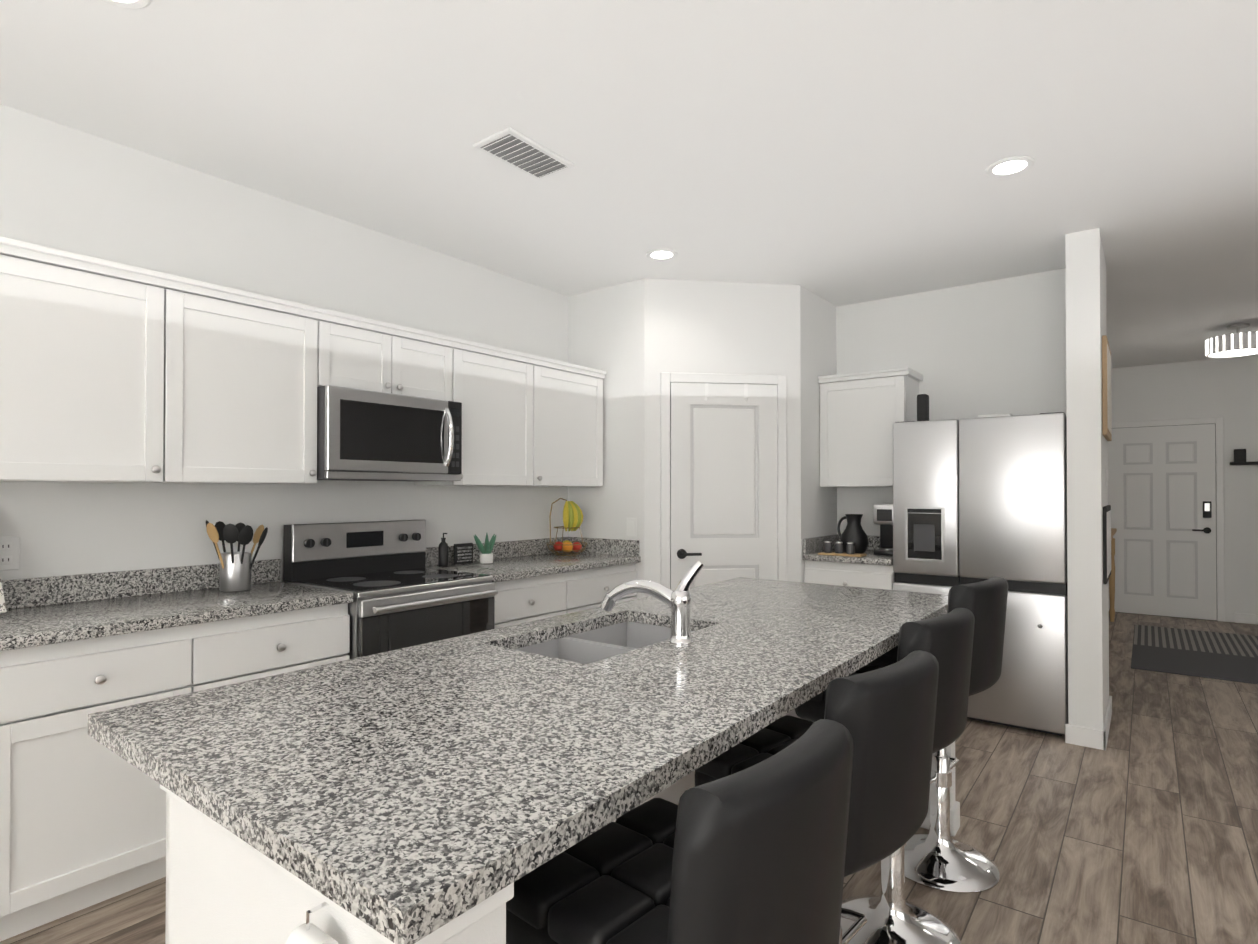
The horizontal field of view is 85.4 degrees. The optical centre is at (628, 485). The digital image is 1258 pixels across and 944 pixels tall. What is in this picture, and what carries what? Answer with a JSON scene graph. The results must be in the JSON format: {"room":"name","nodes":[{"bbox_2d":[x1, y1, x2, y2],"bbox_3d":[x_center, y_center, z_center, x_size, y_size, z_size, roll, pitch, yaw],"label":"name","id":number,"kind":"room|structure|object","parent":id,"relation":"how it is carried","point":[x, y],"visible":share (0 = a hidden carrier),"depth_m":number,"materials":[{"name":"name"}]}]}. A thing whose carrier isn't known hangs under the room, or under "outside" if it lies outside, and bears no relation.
{"room":"kitchen","nodes":[
{"label":"kitchen","id":0,"kind":"room"},
{"bbox_2d":[0,104,579,581],"bbox_3d":[-2.591,-0.004,1.997,0.100,2.700,7.230,0,-1,37],"label":"wall","id":1,"kind":"structure","parent":0,"point":[62,187],"depth_m":3.01,"materials":[{"name":"white paint"}]},
{"bbox_2d":[0,536,19,570],"bbox_3d":[-2.205,0.240,2.412,0.008,0.120,0.075,0,-1,37],"label":"electrical outlet plate","id":2,"kind":"object","parent":1,"relation":"attached to","point":[9,552],"visible":1,"depth_m":2.42,"materials":[{"name":"white plastic"}]},
{"bbox_2d":[0,240,191,482],"bbox_3d":[-2.075,-0.386,2.313,0.340,0.742,0.880,0,-1,37],"label":"upper cabinet","id":3,"kind":"object","parent":1,"relation":"attached to","point":[112,372],"depth_m":2.34,"materials":[{"name":"white wood"}]},
{"bbox_2d":[188,280,323,483],"bbox_3d":[-1.687,-0.381,2.824,0.340,0.742,0.643,0,-1,37],"label":"upper cabinet","id":4,"kind":"object","parent":1,"relation":"attached to","point":[256,363],"depth_m":2.76,"materials":[{"name":"white wood"}]},
{"bbox_2d":[1,537,567,608],"bbox_3d":[-1.671,0.392,3.101,0.022,0.102,4.146,0,-1,37],"label":"backsplash","id":5,"kind":"structure","parent":1,"relation":"attached to","point":[18,593],"depth_m":2.73,"materials":[{"name":"grey stone"}]},
{"bbox_2d":[324,312,451,400],"bbox_3d":[-1.272,-0.590,3.373,0.340,0.314,0.726,0,-1,37],"label":"upper cabinet","id":6,"kind":"object","parent":1,"relation":"attached to","point":[369,355],"depth_m":3.24,"materials":[{"name":"white wood"}]},
{"bbox_2d":[317,385,461,481],"bbox_3d":[-1.223,-0.228,3.332,0.464,0.403,0.722,0,-1,37],"label":"microwave","id":7,"kind":"object","parent":6,"relation":"attached to","point":[365,435],"visible":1,"depth_m":3.16,"materials":[{"name":"grey metal"}]},
{"bbox_2d":[414,340,543,486],"bbox_3d":[-0.856,-0.371,3.919,0.340,0.742,0.647,0,-1,37],"label":"upper cabinet","id":8,"kind":"object","parent":1,"relation":"attached to","point":[500,393],"depth_m":3.82,"materials":[{"name":"white wood"}]},
{"bbox_2d":[544,360,605,486],"bbox_3d":[-0.520,-0.367,4.362,0.340,0.742,0.705,0,-1,37],"label":"upper cabinet","id":9,"kind":"object","parent":1,"relation":"attached to","point":[573,396],"depth_m":4.31,"materials":[{"name":"white wood"}]},
{"bbox_2d":[568,537,639,556],"bbox_3d":[-0.177,0.406,4.556,0.600,0.102,0.022,0,-1,37],"label":"backsplash","id":10,"kind":"structure","parent":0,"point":[595,545],"depth_m":4.51,"materials":[{"name":"grey stone"}]},
{"bbox_2d":[0,612,1257,943],"bbox_3d":[2.010,1.387,2.008,7.400,0.080,13.070,0,-1,37],"label":"floor","id":11,"kind":"structure","parent":0,"point":[1142,828],"depth_m":2.67,"materials":[{"name":"brown wood"}]},
{"bbox_2d":[0,649,19,940],"bbox_3d":[-2.358,0.906,1.709,0.606,0.875,1.105,0,-1,37],"label":"base cabinet","id":12,"kind":"object","parent":11,"relation":"on","point":[9,662],"depth_m":1.97,"materials":[{"name":"white wood"}]},
{"bbox_2d":[16,621,219,934],"bbox_3d":[-1.900,0.912,2.312,0.606,0.875,0.650,0,-1,37],"label":"base cabinet","id":13,"kind":"object","parent":11,"relation":"on","point":[82,817],"depth_m":2.12,"materials":[{"name":"white wood"}]},
{"bbox_2d":[0,581,352,652],"bbox_3d":[-2.030,0.453,2.123,0.632,0.038,2.155,0,-1,37],"label":"countertop","id":14,"kind":"structure","parent":13,"relation":"on","point":[33,626],"depth_m":2.39,"materials":[{"name":"grey stone"}]},
{"bbox_2d":[0,577,6,612],"bbox_3d":[-2.198,0.258,2.147,0.234,0.351,0.340,0,-1,29],"label":"board","id":15,"kind":"object","parent":14,"relation":"on","point":[2,606],"visible":1,"depth_m":2.27,"materials":[{"name":"white"}]},
{"bbox_2d":[206,520,267,591],"bbox_3d":[-1.662,0.291,2.877,0.227,0.296,0.235,0,-1,37],"label":"utensil crock","id":16,"kind":"object","parent":14,"relation":"on","point":[235,571],"visible":1,"depth_m":2.83,"materials":[{"name":"silver metal"}]},
{"bbox_2d":[220,605,349,685],"bbox_3d":[-1.582,0.916,2.731,0.606,0.875,0.643,0,-1,37],"label":"base cabinet","id":17,"kind":"object","parent":11,"relation":"on","point":[251,648],"depth_m":2.59,"materials":[{"name":"white wood"}]},
{"bbox_2d":[283,520,497,658],"bbox_3d":[-1.106,0.769,3.233,0.699,1.178,0.722,0,-1,37],"label":"range","id":18,"kind":"object","parent":11,"relation":"on","point":[403,597],"visible":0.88,"depth_m":3.16,"materials":[{"name":"silver metal"}]},
{"bbox_2d":[88,612,959,943],"bbox_3d":[0.154,0.909,1.968,0.968,0.876,2.573,0,-1,37],"label":"kitchen island","id":19,"kind":"object","parent":11,"relation":"on","point":[223,886],"depth_m":0.93,"materials":[{"name":"white wood"}]},
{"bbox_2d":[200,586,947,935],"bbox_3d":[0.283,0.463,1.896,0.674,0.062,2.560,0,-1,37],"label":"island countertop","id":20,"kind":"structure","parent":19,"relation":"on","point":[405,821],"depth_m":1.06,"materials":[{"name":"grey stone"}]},
{"bbox_2d":[504,616,663,663],"bbox_3d":[-0.054,0.555,2.007,0.407,0.192,0.682,0,-1,37],"label":"sink","id":21,"kind":"object","parent":20,"relation":"in","point":[597,641],"depth_m":2.18,"materials":[{"name":"grey metal"}]},
{"bbox_2d":[596,560,707,643],"bbox_3d":[0.061,0.319,1.930,0.307,0.226,0.096,0,-1,37],"label":"faucet","id":22,"kind":"object","parent":20,"relation":"on","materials":[{"name":"silver metal"}]},
{"bbox_2d":[494,573,575,628],"bbox_3d":[-0.751,0.926,3.827,0.606,0.875,0.647,0,-1,37],"label":"base cabinet","id":23,"kind":"object","parent":11,"relation":"on","point":[533,598],"depth_m":3.66,"materials":[{"name":"white wood"}]},
{"bbox_2d":[424,553,639,584],"bbox_3d":[-0.555,0.471,4.068,0.632,0.038,1.255,0,-1,37],"label":"countertop","id":24,"kind":"structure","parent":23,"relation":"on","point":[540,564],"depth_m":3.89,"materials":[{"name":"grey stone"}]},
{"bbox_2d":[438,533,448,566],"bbox_3d":[-1.030,0.355,3.784,0.058,0.186,0.056,0,-1,37],"label":"soap bottle","id":25,"kind":"object","parent":24,"relation":"on","point":[443,554],"visible":1,"depth_m":3.76,"materials":[{"name":"black plastic"}]},
{"bbox_2d":[454,543,472,563],"bbox_3d":[-0.953,0.392,3.927,0.019,0.115,0.124,0,-1,37],"label":"sign","id":26,"kind":"object","parent":24,"relation":"on","point":[463,553],"visible":1,"depth_m":3.92,"materials":[{"name":"black"}]},
{"bbox_2d":[474,533,495,563],"bbox_3d":[-0.836,0.363,3.934,0.176,0.173,0.160,0,-1,37],"label":"succulent","id":27,"kind":"object","parent":24,"relation":"on","point":[486,554],"visible":1,"depth_m":3.91,"materials":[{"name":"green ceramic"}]},
{"bbox_2d":[546,498,587,555],"bbox_3d":[-0.408,0.267,4.475,0.276,0.373,0.276,0,-1,37],"label":"fruit basket","id":28,"kind":"object","parent":24,"relation":"on","point":[572,516],"visible":1,"depth_m":4.42,"materials":[{"name":"gold metal"}]},
{"bbox_2d":[576,565,636,611],"bbox_3d":[-0.407,0.931,4.280,0.606,0.875,0.731,0,-1,37],"label":"base cabinet","id":29,"kind":"object","parent":11,"relation":"on","point":[592,585],"depth_m":4.09,"materials":[{"name":"white wood"}]},
{"bbox_2d":[506,719,853,943],"bbox_3d":[0.087,0.848,1.027,0.428,0.977,0.411,0,-1,42],"label":"bar stool","id":30,"kind":"object","parent":11,"relation":"on","point":[755,854],"visible":0.96,"depth_m":0.90,"materials":[{"name":"black leather"}]},
{"bbox_2d":[695,650,938,943],"bbox_3d":[0.423,0.852,1.502,0.411,0.977,0.428,1,-1,-43],"label":"bar stool","id":31,"kind":"object","parent":11,"relation":"on","point":[885,716],"visible":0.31,"depth_m":1.32,"materials":[{"name":"black leather"}]},
{"bbox_2d":[802,534,893,589],"bbox_3d":[1.567,0.863,4.593,0.572,1.016,0.650,0,-1,37],"label":"bar","id":32,"kind":"object","parent":11,"relation":"on","point":[870,569],"visible":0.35,"depth_m":4.39,"materials":[{"name":"white wood"}]},
{"bbox_2d":[818,541,866,556],"bbox_3d":[1.388,0.411,4.441,0.280,0.086,0.120,0,-1,37],"label":"tray","id":33,"kind":"object","parent":32,"relation":"on","point":[850,549],"visible":1,"depth_m":4.43,"materials":[{"name":"brown wood"}]},
{"bbox_2d":[837,514,868,553],"bbox_3d":[1.498,0.324,4.572,0.206,0.262,0.184,0,-1,37],"label":"pitcher","id":34,"kind":"object","parent":32,"relation":"on","point":[854,532],"visible":0.85,"depth_m":4.52,"materials":[{"name":"black ceramic"}]},
{"bbox_2d":[873,503,892,555],"bbox_3d":[1.733,0.287,4.504,0.155,0.335,0.304,0,-1,37],"label":"coffee maker","id":35,"kind":"object","parent":32,"relation":"on","point":[883,515],"visible":0.62,"depth_m":4.42,"materials":[{"name":"black plastic"}]},
{"bbox_2d":[795,608,974,943],"bbox_3d":[0.782,0.858,2.058,0.411,0.977,0.428,1,-1,-43],"label":"bar stool","id":36,"kind":"object","parent":11,"relation":"on","point":[892,915],"visible":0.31,"depth_m":1.97,"materials":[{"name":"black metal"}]},
{"bbox_2d":[868,576,1007,892],"bbox_3d":[1.105,0.839,2.459,0.411,1.022,0.428,1,-1,-43],"label":"bar stool","id":37,"kind":"object","parent":11,"relation":"on","point":[937,857],"visible":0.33,"depth_m":2.34,"materials":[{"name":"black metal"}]},
{"bbox_2d":[893,412,1067,735],"bbox_3d":[2.158,0.488,4.148,0.896,1.758,0.644,0,-1,37],"label":"refrigerator","id":38,"kind":"object","parent":11,"relation":"on","point":[975,500],"visible":0.73,"depth_m":3.81,"materials":[{"name":"grey metal"}]},
{"bbox_2d":[917,394,1013,420],"bbox_3d":[2.197,-0.481,4.200,0.730,0.188,0.320,0,-1,37],"label":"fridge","id":39,"kind":"object","parent":38,"relation":"on","point":[922,407],"visible":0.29,"depth_m":4.27,"materials":[{"name":"black"}]},
{"bbox_2d":[1109,528,1116,621],"bbox_3d":[4.325,0.911,6.376,0.335,0.952,1.820,0,-1,37],"label":"console table","id":40,"kind":"object","parent":11,"relation":"on","point":[1112,589],"visible":0.19,"depth_m":6.97,"materials":[{"name":"brown wood"}]},
{"bbox_2d":[1131,625,1257,683],"bbox_3d":[4.965,1.373,5.515,1.430,0.012,2.070,0,-1,37],"label":"entry rug","id":41,"kind":"object","parent":11,"relation":"on","point":[1217,655],"visible":1,"depth_m":5.55,"materials":[{"name":"grey fabric"}]},
{"bbox_2d":[0,0,1257,367],"bbox_3d":[2.010,-1.393,2.035,7.400,0.080,13.070,0,-1,37],"label":"ceiling","id":42,"kind":"structure","parent":0,"point":[840,152],"depth_m":2.56,"materials":[{"name":"white paint"}]},
{"bbox_2d":[100,0,151,8],"bbox_3d":[-1.400,-1.351,1.841,0.183,0.007,0.183,0,-1,-8],"label":"recessed light","id":43,"kind":"object","parent":42,"relation":"in","point":[128,4],"depth_m":1.91,"materials":[{"name":"white plastic"}]},
{"bbox_2d":[473,127,573,179],"bbox_3d":[-0.421,-1.335,2.768,0.210,0.021,0.370,0,-1,37],"label":"ceiling vent","id":44,"kind":"object","parent":42,"relation":"in","point":[519,151],"visible":1,"depth_m":2.74,"materials":[{"name":"white plastic"}]},
{"bbox_2d":[646,249,677,260],"bbox_3d":[0.189,-1.331,3.936,0.183,0.007,0.183,0,-1,-8],"label":"recessed light","id":45,"kind":"object","parent":42,"relation":"in","point":[656,254],"depth_m":3.93,"materials":[{"name":"white plastic"}]},
{"bbox_2d":[985,156,1034,177],"bbox_3d":[1.605,-1.341,2.874,0.183,0.007,0.183,0,-1,-8],"label":"recessed light","id":46,"kind":"object","parent":42,"relation":"in","point":[1010,166],"depth_m":2.87,"materials":[{"name":"white plastic"}]},
{"bbox_2d":[1205,323,1257,357],"bbox_3d":[5.013,-1.204,5.610,0.414,0.229,0.416,0,-1,37],"label":"ceiling light","id":47,"kind":"object","parent":42,"relation":"attached to","point":[1237,343],"visible":1,"depth_m":5.54,"materials":[{"name":"silver metal"}]},
{"bbox_2d":[627,518,636,536],"bbox_3d":[0.017,0.269,4.422,0.085,0.120,0.008,0,-1,37],"label":"switch plate","id":48,"kind":"object","parent":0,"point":[631,526],"visible":1,"depth_m":4.42,"materials":[{"name":"white plastic"}]},
{"bbox_2d":[660,372,786,589],"bbox_3d":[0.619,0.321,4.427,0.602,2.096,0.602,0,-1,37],"label":"pantry door","id":49,"kind":"structure","parent":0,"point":[723,482],"depth_m":4.42,"materials":[{"name":"white paint"}]},
{"bbox_2d":[784,284,839,582],"bbox_3d":[1.293,0.023,4.799,0.100,2.700,0.650,0,-1,37],"label":"wall","id":50,"kind":"structure","parent":0,"point":[811,323],"depth_m":4.59,"materials":[{"name":"white paint"}]},
{"bbox_2d":[840,277,1011,535],"bbox_3d":[1.968,0.023,4.771,1.210,2.700,0.100,0,-1,37],"label":"wall","id":51,"kind":"structure","parent":0,"point":[959,338],"depth_m":4.61,"materials":[{"name":"white paint"}]},
{"bbox_2d":[818,367,922,486],"bbox_3d":[1.665,-0.376,4.707,0.604,0.768,0.370,0,-1,37],"label":"upper cabinet","id":52,"kind":"object","parent":51,"relation":"attached to","point":[861,413],"visible":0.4,"depth_m":4.59,"materials":[{"name":"white wood"}]},
{"bbox_2d":[1012,276,1059,415],"bbox_3d":[3.800,0.035,6.085,0.100,2.700,4.210,0,-1,37],"label":"wall","id":53,"kind":"structure","parent":0,"point":[1028,344],"depth_m":4.28,"materials":[{"name":"white paint"}]},
{"bbox_2d":[1060,228,1111,729],"bbox_3d":[2.579,0.014,3.830,0.150,2.700,0.640,0,-1,37],"label":"wall","id":54,"kind":"structure","parent":0,"point":[1083,295],"depth_m":3.58,"materials":[{"name":"white paint"}]},
{"bbox_2d":[1100,696,1111,749],"bbox_3d":[2.673,1.314,3.807,0.014,0.100,0.764,0,-1,37],"label":"baseboard","id":55,"kind":"structure","parent":54,"relation":"attached to","point":[1104,733],"depth_m":3.62,"materials":[{"name":"white paint"}]},
{"bbox_2d":[1102,335,1111,440],"bbox_3d":[2.697,-0.531,3.846,0.024,0.530,0.560,0,-1,37],"label":"framed picture","id":56,"kind":"object","parent":54,"relation":"attached to","point":[1106,400],"visible":1,"depth_m":3.63,"materials":[{"name":"beige wood"}]},
{"bbox_2d":[1106,466,1107,485],"bbox_3d":[2.788,-0.055,3.974,0.008,0.120,0.075,0,-1,37],"label":"light switch","id":57,"kind":"object","parent":54,"relation":"attached to","point":[1106,475],"visible":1,"depth_m":3.95,"materials":[{"name":"white plastic"}]},
{"bbox_2d":[1103,505,1110,583],"bbox_3d":[2.683,0.319,3.824,0.018,0.410,0.560,0,-1,37],"label":"frame","id":58,"kind":"object","parent":54,"relation":"attached to","point":[1106,542],"visible":0.98,"depth_m":3.61,"materials":[{"name":"black"}]},
{"bbox_2d":[1112,355,1257,621],"bbox_3d":[6.929,0.038,6.429,4.670,2.700,0.100,0,-1,37],"label":"wall","id":59,"kind":"structure","parent":0,"point":[1227,388],"depth_m":6.97,"materials":[{"name":"white paint"}]},
{"bbox_2d":[1107,417,1224,621],"bbox_3d":[5.664,0.348,7.278,1.047,2.096,0.070,0,-1,37],"label":"front door","id":60,"kind":"structure","parent":59,"relation":"in","point":[1165,490],"depth_m":7.25,"materials":[{"name":"white paint"}]},
{"bbox_2d":[1230,449,1257,464],"bbox_3d":[6.244,-0.288,6.820,0.350,0.160,0.109,0,-1,37],"label":"wall shelf","id":61,"kind":"object","parent":59,"relation":"attached to","point":[1239,456],"visible":0.98,"depth_m":6.85,"materials":[{"name":"black"}]},
{"bbox_2d":[1235,613,1257,624],"bbox_3d":[7.460,1.334,5.942,3.270,0.100,0.014,0,-1,37],"label":"baseboard","id":62,"kind":"structure","parent":59,"relation":"attached to","point":[1239,617],"depth_m":6.87,"materials":[{"name":"white paint"}]}
]}

